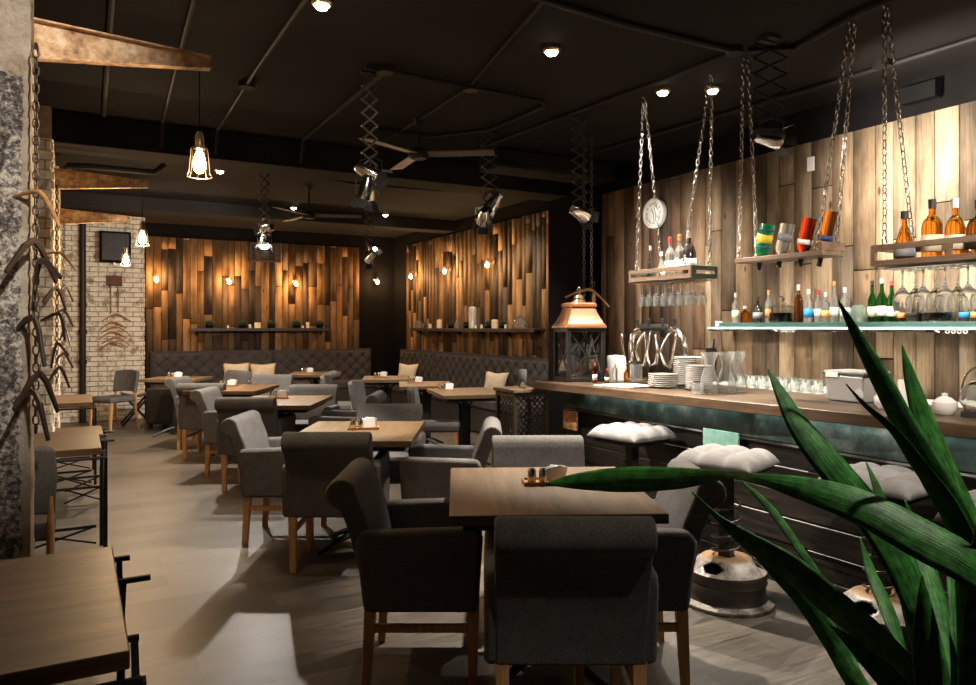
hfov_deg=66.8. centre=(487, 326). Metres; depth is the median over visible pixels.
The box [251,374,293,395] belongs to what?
armchair
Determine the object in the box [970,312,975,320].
bottle
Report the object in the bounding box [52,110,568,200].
beam
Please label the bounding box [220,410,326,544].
armchair
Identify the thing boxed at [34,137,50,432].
hanging chain
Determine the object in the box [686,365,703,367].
plate
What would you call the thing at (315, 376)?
dining table
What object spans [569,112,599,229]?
spotlight
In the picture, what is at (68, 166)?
conduit
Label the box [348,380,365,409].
chair
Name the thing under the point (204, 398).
armchair
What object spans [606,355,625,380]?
canister
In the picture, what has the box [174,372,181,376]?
napkin stack
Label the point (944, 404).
lidded pot
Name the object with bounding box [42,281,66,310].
hanger
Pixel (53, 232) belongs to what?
column
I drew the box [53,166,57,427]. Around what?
column
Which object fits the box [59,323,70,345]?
hanger
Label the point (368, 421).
napkin stack
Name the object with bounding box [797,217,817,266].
bottle
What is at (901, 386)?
cup
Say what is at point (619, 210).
wall
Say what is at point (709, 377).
glass carafe
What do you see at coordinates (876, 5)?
conduit
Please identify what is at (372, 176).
spotlight
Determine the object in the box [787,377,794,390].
tumbler
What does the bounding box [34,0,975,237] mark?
ceiling
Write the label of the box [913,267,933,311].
wine glass
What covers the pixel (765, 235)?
bottle
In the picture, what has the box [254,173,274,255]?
spotlight
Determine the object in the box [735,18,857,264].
shelf
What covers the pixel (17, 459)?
column
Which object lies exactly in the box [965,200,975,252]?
bottle
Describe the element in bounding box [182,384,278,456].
dining table
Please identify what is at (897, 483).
cushion
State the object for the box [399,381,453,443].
dining table
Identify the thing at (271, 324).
potted succulent
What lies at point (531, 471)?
shaker
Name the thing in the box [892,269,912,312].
wine glass
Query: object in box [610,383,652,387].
paper menu
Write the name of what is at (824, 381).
tumbler
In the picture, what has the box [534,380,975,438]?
countertop
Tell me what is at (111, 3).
conduit
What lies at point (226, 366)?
throw pillow
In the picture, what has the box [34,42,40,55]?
wall hook
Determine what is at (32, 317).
hanger
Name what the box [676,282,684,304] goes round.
wine glass
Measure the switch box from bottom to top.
0.110 m
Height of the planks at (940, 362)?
1.952 m
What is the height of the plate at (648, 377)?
0.016 m
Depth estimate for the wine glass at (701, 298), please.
5.07 m
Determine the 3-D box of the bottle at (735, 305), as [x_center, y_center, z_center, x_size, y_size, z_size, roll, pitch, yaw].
[2.077,-0.162,6.210,0.062,0.252,0.061,0,0,-29]
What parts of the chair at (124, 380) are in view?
leg, leg, seat, leg, backrest, leg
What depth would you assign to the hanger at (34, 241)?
2.86 m
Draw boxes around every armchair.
[146,388,171,428]
[164,376,216,449]
[176,383,226,459]
[190,386,222,476]
[214,397,295,492]
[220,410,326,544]
[223,370,251,383]
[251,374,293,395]
[281,432,389,572]
[285,384,339,431]
[308,390,386,426]
[319,370,338,383]
[325,458,482,684]
[356,404,425,483]
[399,416,501,498]
[484,516,658,684]
[485,435,584,533]
[574,457,726,684]
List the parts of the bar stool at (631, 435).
post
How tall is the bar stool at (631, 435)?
0.794 m
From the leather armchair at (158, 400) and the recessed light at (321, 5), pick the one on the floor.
the leather armchair at (158, 400)
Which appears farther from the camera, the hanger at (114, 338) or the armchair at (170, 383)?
the hanger at (114, 338)
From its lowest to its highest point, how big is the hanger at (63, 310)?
0.235 m
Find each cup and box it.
[715,321,723,326]
[897,379,908,406]
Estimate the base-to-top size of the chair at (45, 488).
0.891 m
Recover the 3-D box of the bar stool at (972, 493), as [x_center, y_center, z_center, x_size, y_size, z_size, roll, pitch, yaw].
[1.910,1.023,2.692,0.494,0.794,0.494,0,0,-44]
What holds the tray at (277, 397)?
on the dining table at (293, 404)
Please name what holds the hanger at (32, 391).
hanging from the hanging chain at (37, 49)
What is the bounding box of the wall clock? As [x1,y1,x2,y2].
[643,198,666,228]
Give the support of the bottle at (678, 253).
on the rack at (690, 276)
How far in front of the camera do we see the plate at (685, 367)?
4.88 m
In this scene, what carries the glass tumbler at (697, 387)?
on the bar counter at (831, 541)
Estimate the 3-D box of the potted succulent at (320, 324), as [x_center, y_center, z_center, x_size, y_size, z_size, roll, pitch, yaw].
[-3.018,-0.056,13.289,0.178,0.151,0.206,0,0,-5]
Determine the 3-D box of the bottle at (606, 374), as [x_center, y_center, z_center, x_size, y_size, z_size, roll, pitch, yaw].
[0.887,0.363,5.511,0.035,0.112,0.035,0,0,-29]
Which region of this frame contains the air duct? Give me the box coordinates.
[479,147,617,185]
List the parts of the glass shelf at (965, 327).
pane, pane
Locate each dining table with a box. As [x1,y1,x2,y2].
[139,376,212,436]
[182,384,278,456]
[252,396,332,416]
[291,371,340,383]
[300,421,424,554]
[362,376,409,403]
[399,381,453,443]
[427,387,504,465]
[449,467,668,684]
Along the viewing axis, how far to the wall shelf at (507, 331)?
10.70 m
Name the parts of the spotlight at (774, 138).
scissor arm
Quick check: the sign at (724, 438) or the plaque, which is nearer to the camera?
the sign at (724, 438)
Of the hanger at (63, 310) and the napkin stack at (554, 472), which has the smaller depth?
the napkin stack at (554, 472)
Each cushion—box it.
[586,421,676,442]
[677,443,780,472]
[818,462,927,500]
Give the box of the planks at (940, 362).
[705,101,975,401]
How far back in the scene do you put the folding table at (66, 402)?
6.67 m
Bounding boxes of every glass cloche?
[413,318,422,327]
[512,315,527,327]
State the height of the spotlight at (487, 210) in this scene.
0.892 m
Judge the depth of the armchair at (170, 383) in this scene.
8.54 m
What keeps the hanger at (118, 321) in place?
hanging from the plate at (110, 280)
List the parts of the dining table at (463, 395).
frame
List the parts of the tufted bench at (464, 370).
seat, backrest, seat, backrest, seat, backrest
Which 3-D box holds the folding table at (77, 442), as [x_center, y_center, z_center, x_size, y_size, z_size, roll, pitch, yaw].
[-2.660,1.045,4.316,0.880,0.750,0.928,0,0,-29]
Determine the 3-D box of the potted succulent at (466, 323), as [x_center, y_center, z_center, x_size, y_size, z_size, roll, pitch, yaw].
[-0.323,-0.037,11.210,0.134,0.114,0.154,0,0,-5]
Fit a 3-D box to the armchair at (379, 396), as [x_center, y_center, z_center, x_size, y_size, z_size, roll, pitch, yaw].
[-1.262,1.008,6.720,0.616,0.827,0.568,0,0,0]
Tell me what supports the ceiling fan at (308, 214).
hanging from the ceiling
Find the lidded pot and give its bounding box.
[931,393,957,414]
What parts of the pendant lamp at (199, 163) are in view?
cord, bulb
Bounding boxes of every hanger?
[4,226,57,282]
[12,179,60,227]
[12,362,59,412]
[13,381,49,440]
[16,304,46,366]
[31,249,61,310]
[38,246,75,270]
[40,309,65,340]
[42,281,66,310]
[49,359,69,387]
[50,336,69,367]
[55,348,73,367]
[56,305,73,326]
[57,282,73,301]
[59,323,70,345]
[98,328,126,339]
[98,338,127,350]
[99,318,125,330]
[101,321,129,334]
[102,310,130,321]
[102,332,129,345]
[565,281,609,306]
[592,293,595,302]
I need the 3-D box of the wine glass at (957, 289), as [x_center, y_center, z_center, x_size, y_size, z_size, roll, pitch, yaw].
[2.298,-0.182,3.619,0.092,0.218,0.091,0,0,-29]
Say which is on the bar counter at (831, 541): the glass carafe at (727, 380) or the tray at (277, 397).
the glass carafe at (727, 380)
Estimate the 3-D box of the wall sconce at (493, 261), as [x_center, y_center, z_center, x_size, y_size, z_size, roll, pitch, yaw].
[0.024,-0.918,10.641,0.141,0.133,0.070,0,0,-29]
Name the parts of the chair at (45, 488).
seat, backrest, leg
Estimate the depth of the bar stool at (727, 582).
3.71 m
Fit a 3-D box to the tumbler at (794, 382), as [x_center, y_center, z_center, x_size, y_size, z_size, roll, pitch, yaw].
[2.255,0.429,5.439,0.072,0.100,0.072,0,0,-29]
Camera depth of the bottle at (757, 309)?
5.98 m
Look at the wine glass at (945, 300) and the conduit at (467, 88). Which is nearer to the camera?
the wine glass at (945, 300)
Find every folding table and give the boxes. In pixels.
[0,546,150,684]
[34,429,114,548]
[55,394,101,484]
[55,425,113,503]
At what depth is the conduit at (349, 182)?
8.81 m
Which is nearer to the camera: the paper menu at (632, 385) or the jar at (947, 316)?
the jar at (947, 316)
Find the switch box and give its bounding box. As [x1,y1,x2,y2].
[807,156,814,171]
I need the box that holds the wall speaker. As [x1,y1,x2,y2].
[99,231,130,265]
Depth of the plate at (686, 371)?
4.88 m
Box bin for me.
[822,369,891,402]
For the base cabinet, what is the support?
on the floor
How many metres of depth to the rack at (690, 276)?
5.10 m
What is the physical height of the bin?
0.174 m
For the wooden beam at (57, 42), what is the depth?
3.20 m
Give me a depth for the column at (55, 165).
7.78 m
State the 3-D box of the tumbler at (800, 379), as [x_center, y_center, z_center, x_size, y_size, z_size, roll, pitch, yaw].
[2.330,0.429,5.480,0.072,0.100,0.072,0,0,-29]
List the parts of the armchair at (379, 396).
armrest, armrest, backrest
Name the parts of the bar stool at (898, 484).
post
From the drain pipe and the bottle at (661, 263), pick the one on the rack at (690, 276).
the bottle at (661, 263)
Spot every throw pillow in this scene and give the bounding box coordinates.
[222,362,249,382]
[249,363,275,382]
[398,363,417,380]
[484,371,508,390]
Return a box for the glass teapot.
[959,367,975,417]
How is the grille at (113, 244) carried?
attached to the wall speaker
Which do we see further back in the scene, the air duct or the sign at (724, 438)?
the air duct
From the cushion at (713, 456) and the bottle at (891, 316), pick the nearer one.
the cushion at (713, 456)
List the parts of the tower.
curled arm, curled arm, curled arm, curled arm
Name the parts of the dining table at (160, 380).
frame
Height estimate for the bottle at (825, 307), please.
0.223 m
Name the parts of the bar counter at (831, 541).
panel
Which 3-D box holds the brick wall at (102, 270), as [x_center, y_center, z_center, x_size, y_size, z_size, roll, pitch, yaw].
[-6.203,-0.140,11.300,1.680,3.120,0.620,0,0,-29]
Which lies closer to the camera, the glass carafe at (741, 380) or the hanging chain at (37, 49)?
the hanging chain at (37, 49)
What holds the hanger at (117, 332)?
attached to the brick wall at (102, 270)
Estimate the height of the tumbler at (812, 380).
0.100 m
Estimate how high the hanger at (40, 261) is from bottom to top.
0.247 m
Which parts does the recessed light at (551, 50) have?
bulb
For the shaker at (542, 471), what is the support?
on the tray at (524, 479)
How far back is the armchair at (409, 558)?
2.85 m
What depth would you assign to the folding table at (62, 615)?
1.70 m
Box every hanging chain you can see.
[32,48,39,433]
[55,180,58,382]
[63,220,65,366]
[582,135,592,301]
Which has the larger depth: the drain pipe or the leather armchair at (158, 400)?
the drain pipe
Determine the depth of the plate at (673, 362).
5.28 m
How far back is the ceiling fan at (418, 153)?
6.00 m
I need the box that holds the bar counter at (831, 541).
[534,380,975,596]
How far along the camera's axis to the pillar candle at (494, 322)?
10.41 m
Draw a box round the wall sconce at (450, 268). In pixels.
[443,266,451,273]
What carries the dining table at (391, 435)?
on the floor
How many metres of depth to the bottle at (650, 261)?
5.45 m
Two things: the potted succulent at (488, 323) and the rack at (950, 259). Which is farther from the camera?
the potted succulent at (488, 323)
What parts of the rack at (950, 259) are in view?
chain, rail, chain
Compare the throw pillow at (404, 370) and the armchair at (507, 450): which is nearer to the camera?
the armchair at (507, 450)
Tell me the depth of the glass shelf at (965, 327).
5.08 m
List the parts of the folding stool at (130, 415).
seat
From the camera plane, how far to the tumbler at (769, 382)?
5.60 m
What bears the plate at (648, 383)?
on the plate at (648, 385)
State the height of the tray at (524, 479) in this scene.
0.016 m
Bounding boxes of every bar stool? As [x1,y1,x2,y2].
[586,421,676,466]
[677,443,780,618]
[818,462,929,661]
[932,490,975,522]
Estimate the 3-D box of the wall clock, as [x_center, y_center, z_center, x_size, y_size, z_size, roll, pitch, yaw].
[1.626,-1.110,7.229,0.055,0.300,0.300,0,0,-29]
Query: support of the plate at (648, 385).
on the bar counter at (831, 541)
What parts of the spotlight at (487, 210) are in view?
scissor arm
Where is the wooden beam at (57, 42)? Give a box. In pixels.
[34,17,210,70]
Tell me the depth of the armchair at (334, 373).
9.87 m
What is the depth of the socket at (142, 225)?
6.28 m
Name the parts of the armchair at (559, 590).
armrest, leg, leg, leg, armrest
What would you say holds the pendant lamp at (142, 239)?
attached to the column at (53, 232)
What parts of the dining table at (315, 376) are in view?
frame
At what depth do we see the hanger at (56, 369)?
5.59 m
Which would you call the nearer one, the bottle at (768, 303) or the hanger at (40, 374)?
the hanger at (40, 374)
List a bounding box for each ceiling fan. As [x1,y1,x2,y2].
[273,185,360,221]
[358,117,494,169]
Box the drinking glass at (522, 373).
[518,369,526,387]
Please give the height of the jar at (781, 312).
0.210 m
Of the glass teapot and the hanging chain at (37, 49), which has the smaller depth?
the hanging chain at (37, 49)
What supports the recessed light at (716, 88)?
in the ceiling
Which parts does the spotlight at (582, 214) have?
scissor arm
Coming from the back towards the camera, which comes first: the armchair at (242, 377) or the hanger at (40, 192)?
the armchair at (242, 377)
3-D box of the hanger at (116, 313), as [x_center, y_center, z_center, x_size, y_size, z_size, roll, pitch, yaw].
[-5.624,-0.179,11.205,0.406,0.197,0.027,0,0,-29]
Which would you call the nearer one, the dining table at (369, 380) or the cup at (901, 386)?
the cup at (901, 386)
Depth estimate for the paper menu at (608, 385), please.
5.25 m
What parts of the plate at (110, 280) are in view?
chain, plate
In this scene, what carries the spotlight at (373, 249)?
hanging from the ceiling
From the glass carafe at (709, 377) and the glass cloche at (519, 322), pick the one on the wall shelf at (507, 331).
the glass cloche at (519, 322)
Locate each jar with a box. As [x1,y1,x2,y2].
[454,318,460,327]
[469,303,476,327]
[630,361,642,380]
[768,296,793,322]
[849,305,866,321]
[921,312,954,321]
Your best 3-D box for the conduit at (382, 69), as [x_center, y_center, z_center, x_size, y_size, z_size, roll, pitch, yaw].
[-1.181,-1.587,5.748,0.110,0.225,2.200,0,0,-29]
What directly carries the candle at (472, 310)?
on the wall shelf at (507, 331)
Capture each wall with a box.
[59,216,143,422]
[144,218,144,414]
[144,222,393,413]
[394,200,547,375]
[601,60,975,380]
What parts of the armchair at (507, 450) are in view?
backrest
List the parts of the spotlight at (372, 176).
scissor arm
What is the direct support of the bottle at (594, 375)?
on the bar counter at (831, 541)
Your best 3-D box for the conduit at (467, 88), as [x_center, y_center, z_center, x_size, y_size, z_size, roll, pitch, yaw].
[-0.405,-1.679,5.787,1.336,0.040,1.430,0,0,-29]
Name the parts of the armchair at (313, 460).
armrest, leg, leg, backrest, armrest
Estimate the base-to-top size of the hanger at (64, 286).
0.223 m
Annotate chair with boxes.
[34,446,56,554]
[89,370,139,433]
[320,374,356,409]
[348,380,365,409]
[407,387,460,444]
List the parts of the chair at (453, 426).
backrest, seat, leg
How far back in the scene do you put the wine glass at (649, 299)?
5.36 m
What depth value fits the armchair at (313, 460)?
4.22 m
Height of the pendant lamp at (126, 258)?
0.590 m
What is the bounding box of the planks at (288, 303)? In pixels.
[146,236,358,389]
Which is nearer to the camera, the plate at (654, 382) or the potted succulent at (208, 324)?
the plate at (654, 382)
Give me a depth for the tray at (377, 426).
4.81 m
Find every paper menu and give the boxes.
[595,383,630,387]
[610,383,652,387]
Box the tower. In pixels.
[620,318,687,380]
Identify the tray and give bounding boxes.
[267,396,288,398]
[347,425,378,430]
[435,388,455,390]
[522,477,549,485]
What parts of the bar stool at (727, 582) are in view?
post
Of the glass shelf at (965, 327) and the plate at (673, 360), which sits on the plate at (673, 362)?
the plate at (673, 360)
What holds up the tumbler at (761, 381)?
on the countertop
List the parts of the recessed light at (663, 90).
bulb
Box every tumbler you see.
[692,382,703,394]
[747,375,755,388]
[757,376,766,389]
[767,377,776,389]
[779,377,788,391]
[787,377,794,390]
[790,378,799,392]
[798,378,806,391]
[801,379,811,393]
[811,379,818,392]
[813,380,823,394]
[823,380,825,393]
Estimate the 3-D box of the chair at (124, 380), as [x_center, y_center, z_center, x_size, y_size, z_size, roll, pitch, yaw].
[-5.104,1.011,10.140,0.446,0.825,0.527,0,0,22]
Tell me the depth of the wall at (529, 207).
13.62 m
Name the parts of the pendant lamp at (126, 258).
wall bracket, bulb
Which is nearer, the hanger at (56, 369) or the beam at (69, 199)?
the hanger at (56, 369)
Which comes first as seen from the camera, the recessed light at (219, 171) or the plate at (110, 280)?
the recessed light at (219, 171)
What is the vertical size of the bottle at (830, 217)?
0.316 m
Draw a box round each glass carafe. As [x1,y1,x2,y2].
[700,352,718,393]
[718,352,735,392]
[729,351,746,391]
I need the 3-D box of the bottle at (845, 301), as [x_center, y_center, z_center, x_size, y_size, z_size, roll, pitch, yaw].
[2.569,-0.162,5.328,0.068,0.252,0.067,0,0,-29]
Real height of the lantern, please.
0.739 m
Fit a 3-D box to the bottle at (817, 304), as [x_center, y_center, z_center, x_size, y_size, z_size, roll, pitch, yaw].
[2.462,-0.157,5.520,0.058,0.242,0.057,0,0,-29]
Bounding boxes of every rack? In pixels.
[629,74,717,284]
[871,4,975,270]
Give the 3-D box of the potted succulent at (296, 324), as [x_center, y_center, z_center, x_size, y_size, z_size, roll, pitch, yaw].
[-3.384,-0.056,13.085,0.178,0.151,0.206,0,0,-5]
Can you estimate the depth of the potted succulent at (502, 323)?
10.22 m
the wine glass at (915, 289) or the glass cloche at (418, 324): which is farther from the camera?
the glass cloche at (418, 324)
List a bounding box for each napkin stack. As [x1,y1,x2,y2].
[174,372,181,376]
[228,379,236,384]
[277,390,287,396]
[363,417,376,426]
[415,376,422,381]
[446,383,453,388]
[546,464,566,481]
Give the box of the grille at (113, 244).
[102,233,128,259]
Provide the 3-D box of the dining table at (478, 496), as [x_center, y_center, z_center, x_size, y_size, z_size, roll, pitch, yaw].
[0.237,1.044,3.090,0.790,0.748,0.900,0,0,-2]
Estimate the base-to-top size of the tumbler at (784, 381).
0.100 m
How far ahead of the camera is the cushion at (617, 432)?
4.67 m
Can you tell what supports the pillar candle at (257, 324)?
on the wall shelf at (196, 330)
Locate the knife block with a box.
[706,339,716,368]
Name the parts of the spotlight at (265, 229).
scissor arm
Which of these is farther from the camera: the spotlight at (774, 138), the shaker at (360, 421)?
the shaker at (360, 421)
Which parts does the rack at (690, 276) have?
chain, rail, chain, chain, rail, chain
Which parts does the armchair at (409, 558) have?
backrest, leg, leg, armrest, armrest, leg, leg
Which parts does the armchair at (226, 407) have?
armrest, leg, backrest, armrest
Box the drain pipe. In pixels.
[78,224,86,422]
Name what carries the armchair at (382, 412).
on the floor
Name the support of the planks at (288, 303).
attached to the wall at (376, 301)
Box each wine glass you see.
[638,285,646,306]
[645,284,653,306]
[653,283,660,305]
[660,283,668,305]
[668,282,676,305]
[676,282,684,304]
[684,281,693,304]
[689,282,697,305]
[697,282,706,304]
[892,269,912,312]
[907,270,923,312]
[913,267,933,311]
[926,268,944,312]
[934,266,955,311]
[948,267,965,311]
[956,264,975,311]
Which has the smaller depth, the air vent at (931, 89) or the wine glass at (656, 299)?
the air vent at (931, 89)
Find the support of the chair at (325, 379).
on the floor
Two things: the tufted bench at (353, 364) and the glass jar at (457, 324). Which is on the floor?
the tufted bench at (353, 364)
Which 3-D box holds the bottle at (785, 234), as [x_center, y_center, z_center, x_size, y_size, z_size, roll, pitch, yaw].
[1.772,-0.490,4.417,0.086,0.268,0.123,0,0,-29]
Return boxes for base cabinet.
[493,385,548,434]
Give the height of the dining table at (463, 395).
0.748 m
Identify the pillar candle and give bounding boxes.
[254,322,260,327]
[437,320,441,327]
[492,320,497,327]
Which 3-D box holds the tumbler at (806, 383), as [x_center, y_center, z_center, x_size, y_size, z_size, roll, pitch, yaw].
[2.304,0.429,5.351,0.072,0.100,0.072,0,0,-29]
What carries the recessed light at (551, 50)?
in the ceiling
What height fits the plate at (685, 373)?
0.016 m
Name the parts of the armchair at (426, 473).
armrest, armrest, backrest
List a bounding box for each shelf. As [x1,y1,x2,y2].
[188,328,329,334]
[410,328,545,337]
[708,321,975,333]
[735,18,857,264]
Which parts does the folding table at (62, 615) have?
leg frame, leg frame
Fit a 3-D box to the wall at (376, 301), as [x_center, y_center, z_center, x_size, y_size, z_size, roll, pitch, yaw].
[-4.423,-0.140,12.706,6.160,3.120,0.100,0,0,-29]
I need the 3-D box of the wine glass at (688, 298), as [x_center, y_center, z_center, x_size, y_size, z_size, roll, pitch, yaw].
[1.368,-0.230,5.038,0.068,0.162,0.067,0,0,-29]
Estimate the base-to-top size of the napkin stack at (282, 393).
0.080 m
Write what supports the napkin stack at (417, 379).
on the tray
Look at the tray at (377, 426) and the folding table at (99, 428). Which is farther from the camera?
the folding table at (99, 428)
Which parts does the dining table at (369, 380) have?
frame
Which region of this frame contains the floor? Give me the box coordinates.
[34,414,876,684]
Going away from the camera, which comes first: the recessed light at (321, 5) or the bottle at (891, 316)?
the recessed light at (321, 5)
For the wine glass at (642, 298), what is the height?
0.162 m
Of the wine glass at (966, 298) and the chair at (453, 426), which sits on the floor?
the chair at (453, 426)
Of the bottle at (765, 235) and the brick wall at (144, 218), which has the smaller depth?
the bottle at (765, 235)
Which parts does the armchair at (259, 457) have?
backrest, leg, armrest, leg, armrest, leg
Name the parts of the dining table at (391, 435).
frame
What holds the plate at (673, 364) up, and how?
on the plate
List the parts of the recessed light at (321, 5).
bulb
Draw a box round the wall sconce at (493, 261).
[485,259,494,267]
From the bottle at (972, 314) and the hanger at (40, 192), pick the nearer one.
the hanger at (40, 192)
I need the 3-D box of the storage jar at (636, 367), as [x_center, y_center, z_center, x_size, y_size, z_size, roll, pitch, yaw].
[1.149,0.341,5.738,0.096,0.157,0.096,0,0,-29]
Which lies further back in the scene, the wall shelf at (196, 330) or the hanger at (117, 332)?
the wall shelf at (196, 330)
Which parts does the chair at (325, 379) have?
backrest, seat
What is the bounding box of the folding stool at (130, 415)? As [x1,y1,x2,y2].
[120,392,145,426]
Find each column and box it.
[0,0,34,560]
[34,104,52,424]
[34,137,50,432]
[51,139,55,431]
[53,165,58,426]
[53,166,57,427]
[58,166,60,427]
[548,183,600,434]
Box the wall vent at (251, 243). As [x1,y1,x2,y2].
[250,242,280,262]
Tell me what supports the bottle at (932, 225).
on the rack at (950, 259)
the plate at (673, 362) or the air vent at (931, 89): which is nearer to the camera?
the air vent at (931, 89)
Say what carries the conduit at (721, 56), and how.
attached to the ceiling
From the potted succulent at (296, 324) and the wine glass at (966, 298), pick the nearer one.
the wine glass at (966, 298)
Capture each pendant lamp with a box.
[54,168,148,246]
[59,208,130,265]
[186,71,212,178]
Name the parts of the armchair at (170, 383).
armrest, backrest, leg, leg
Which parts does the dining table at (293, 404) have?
frame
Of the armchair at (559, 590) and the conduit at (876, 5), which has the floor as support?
the armchair at (559, 590)
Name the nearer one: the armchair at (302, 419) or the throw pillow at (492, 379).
the armchair at (302, 419)
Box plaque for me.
[563,410,577,430]
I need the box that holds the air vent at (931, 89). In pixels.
[900,79,941,105]
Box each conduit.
[62,163,166,174]
[101,0,115,116]
[160,0,196,148]
[215,0,306,154]
[300,64,393,163]
[327,179,440,190]
[372,69,546,137]
[374,3,542,148]
[453,53,725,159]
[533,0,742,56]
[573,35,975,159]
[747,0,896,52]
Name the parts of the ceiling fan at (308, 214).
blade, blade, rod, motor, blade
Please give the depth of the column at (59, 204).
7.89 m
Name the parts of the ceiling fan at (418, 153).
blade, blade, motor, rod, blade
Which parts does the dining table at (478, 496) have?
frame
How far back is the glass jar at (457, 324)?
11.44 m
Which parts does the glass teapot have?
handle, lid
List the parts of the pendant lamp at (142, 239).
wall bracket, cord, bulb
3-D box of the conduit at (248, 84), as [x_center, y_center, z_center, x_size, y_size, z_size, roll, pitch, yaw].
[-1.210,-1.587,4.303,0.110,0.225,4.695,0,0,-29]
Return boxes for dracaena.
[545,300,975,684]
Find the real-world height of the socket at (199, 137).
0.082 m
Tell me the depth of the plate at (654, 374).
5.14 m
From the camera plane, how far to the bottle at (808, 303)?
5.56 m
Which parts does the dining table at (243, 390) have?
frame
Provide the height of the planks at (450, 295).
2.612 m
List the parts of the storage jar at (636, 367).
lid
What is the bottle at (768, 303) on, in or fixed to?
on the glass shelf at (965, 327)
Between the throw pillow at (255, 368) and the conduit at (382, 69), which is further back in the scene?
the throw pillow at (255, 368)
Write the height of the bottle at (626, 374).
0.122 m
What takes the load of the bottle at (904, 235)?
on the rack at (950, 259)
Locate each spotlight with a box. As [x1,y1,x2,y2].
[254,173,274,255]
[349,65,391,211]
[359,211,382,268]
[472,131,502,234]
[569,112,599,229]
[751,33,797,156]
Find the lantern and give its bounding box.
[552,287,606,381]
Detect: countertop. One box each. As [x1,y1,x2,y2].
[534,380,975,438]
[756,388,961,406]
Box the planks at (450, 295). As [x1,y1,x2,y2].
[406,210,547,357]
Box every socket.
[139,221,145,230]
[193,131,204,150]
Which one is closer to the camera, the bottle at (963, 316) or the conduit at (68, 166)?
the bottle at (963, 316)
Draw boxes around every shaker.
[350,419,355,427]
[358,419,362,427]
[528,468,535,481]
[539,468,546,481]
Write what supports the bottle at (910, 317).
on the glass shelf at (965, 327)
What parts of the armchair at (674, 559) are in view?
leg, leg, armrest, leg, backrest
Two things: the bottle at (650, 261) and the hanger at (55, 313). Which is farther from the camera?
the hanger at (55, 313)
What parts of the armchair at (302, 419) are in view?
seat, backrest, armrest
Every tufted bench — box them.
[150,348,374,400]
[374,349,547,434]
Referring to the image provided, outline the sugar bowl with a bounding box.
[874,394,882,408]
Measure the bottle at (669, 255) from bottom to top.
0.296 m
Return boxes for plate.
[106,275,121,313]
[648,373,676,375]
[648,375,676,377]
[648,377,676,379]
[648,379,676,381]
[648,381,676,383]
[648,383,676,385]
[648,385,677,387]
[673,356,701,358]
[673,358,701,360]
[673,360,701,362]
[673,362,701,364]
[673,364,702,366]
[685,367,703,369]
[685,369,702,371]
[685,373,701,375]
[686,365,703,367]
[686,371,702,373]
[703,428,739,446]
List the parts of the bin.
lid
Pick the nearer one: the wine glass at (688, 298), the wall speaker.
the wine glass at (688, 298)
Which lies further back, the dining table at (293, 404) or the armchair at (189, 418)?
the armchair at (189, 418)
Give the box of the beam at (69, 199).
[60,190,454,233]
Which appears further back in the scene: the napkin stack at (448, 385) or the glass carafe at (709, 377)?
the napkin stack at (448, 385)
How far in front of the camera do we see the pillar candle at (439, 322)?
12.00 m
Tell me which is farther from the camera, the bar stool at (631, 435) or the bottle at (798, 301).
the bottle at (798, 301)
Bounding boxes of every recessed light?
[215,168,224,173]
[311,0,332,10]
[543,44,560,56]
[655,86,670,95]
[704,84,719,94]
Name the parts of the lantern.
frame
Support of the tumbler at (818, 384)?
on the countertop
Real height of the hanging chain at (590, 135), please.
1.878 m
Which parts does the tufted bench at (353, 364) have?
seat, backrest, backrest, seat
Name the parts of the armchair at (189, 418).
armrest, leg, leg, backrest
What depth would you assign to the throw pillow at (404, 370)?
12.09 m
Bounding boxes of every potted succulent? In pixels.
[205,320,214,327]
[238,319,247,327]
[266,320,275,327]
[292,320,301,327]
[316,320,324,327]
[447,322,453,327]
[462,321,468,327]
[484,321,491,327]
[499,321,507,327]
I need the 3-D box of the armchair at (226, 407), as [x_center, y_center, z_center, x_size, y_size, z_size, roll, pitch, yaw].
[-2.050,1.008,6.512,0.568,0.827,0.616,0,0,0]
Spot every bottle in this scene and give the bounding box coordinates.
[592,363,596,382]
[605,368,608,382]
[612,361,617,382]
[624,367,628,382]
[647,246,652,276]
[658,252,664,275]
[665,237,674,274]
[674,234,682,273]
[682,230,696,273]
[732,293,738,322]
[740,306,749,322]
[753,296,762,322]
[755,223,774,269]
[765,290,771,322]
[775,223,794,267]
[794,284,802,321]
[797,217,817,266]
[804,289,813,321]
[814,290,821,321]
[816,210,838,266]
[821,292,829,321]
[830,281,838,321]
[840,287,849,321]
[867,280,876,321]
[876,278,886,321]
[886,281,896,321]
[893,211,915,258]
[897,313,905,321]
[905,313,921,321]
[921,199,943,256]
[944,198,965,254]
[959,312,969,320]
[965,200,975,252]
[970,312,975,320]
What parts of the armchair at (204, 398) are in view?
backrest, leg, armrest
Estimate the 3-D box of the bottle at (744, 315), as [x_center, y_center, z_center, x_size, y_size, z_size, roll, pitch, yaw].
[2.126,-0.105,6.122,0.080,0.140,0.079,0,0,-29]
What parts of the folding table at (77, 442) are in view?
leg frame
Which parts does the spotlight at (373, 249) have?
scissor arm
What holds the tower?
on the bar counter at (831, 541)
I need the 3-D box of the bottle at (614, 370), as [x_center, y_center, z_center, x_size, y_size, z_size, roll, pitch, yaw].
[0.956,0.337,5.572,0.040,0.163,0.039,0,0,-29]
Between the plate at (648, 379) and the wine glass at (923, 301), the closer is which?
the wine glass at (923, 301)
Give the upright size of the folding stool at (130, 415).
0.477 m
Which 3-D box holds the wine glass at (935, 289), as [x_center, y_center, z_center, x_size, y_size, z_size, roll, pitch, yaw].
[2.247,-0.182,3.710,0.092,0.218,0.091,0,0,-29]
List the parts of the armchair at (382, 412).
backrest, seat, armrest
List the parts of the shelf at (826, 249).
chain, chain, chain, chain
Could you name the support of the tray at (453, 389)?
on the dining table at (463, 395)
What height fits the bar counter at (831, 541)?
0.999 m

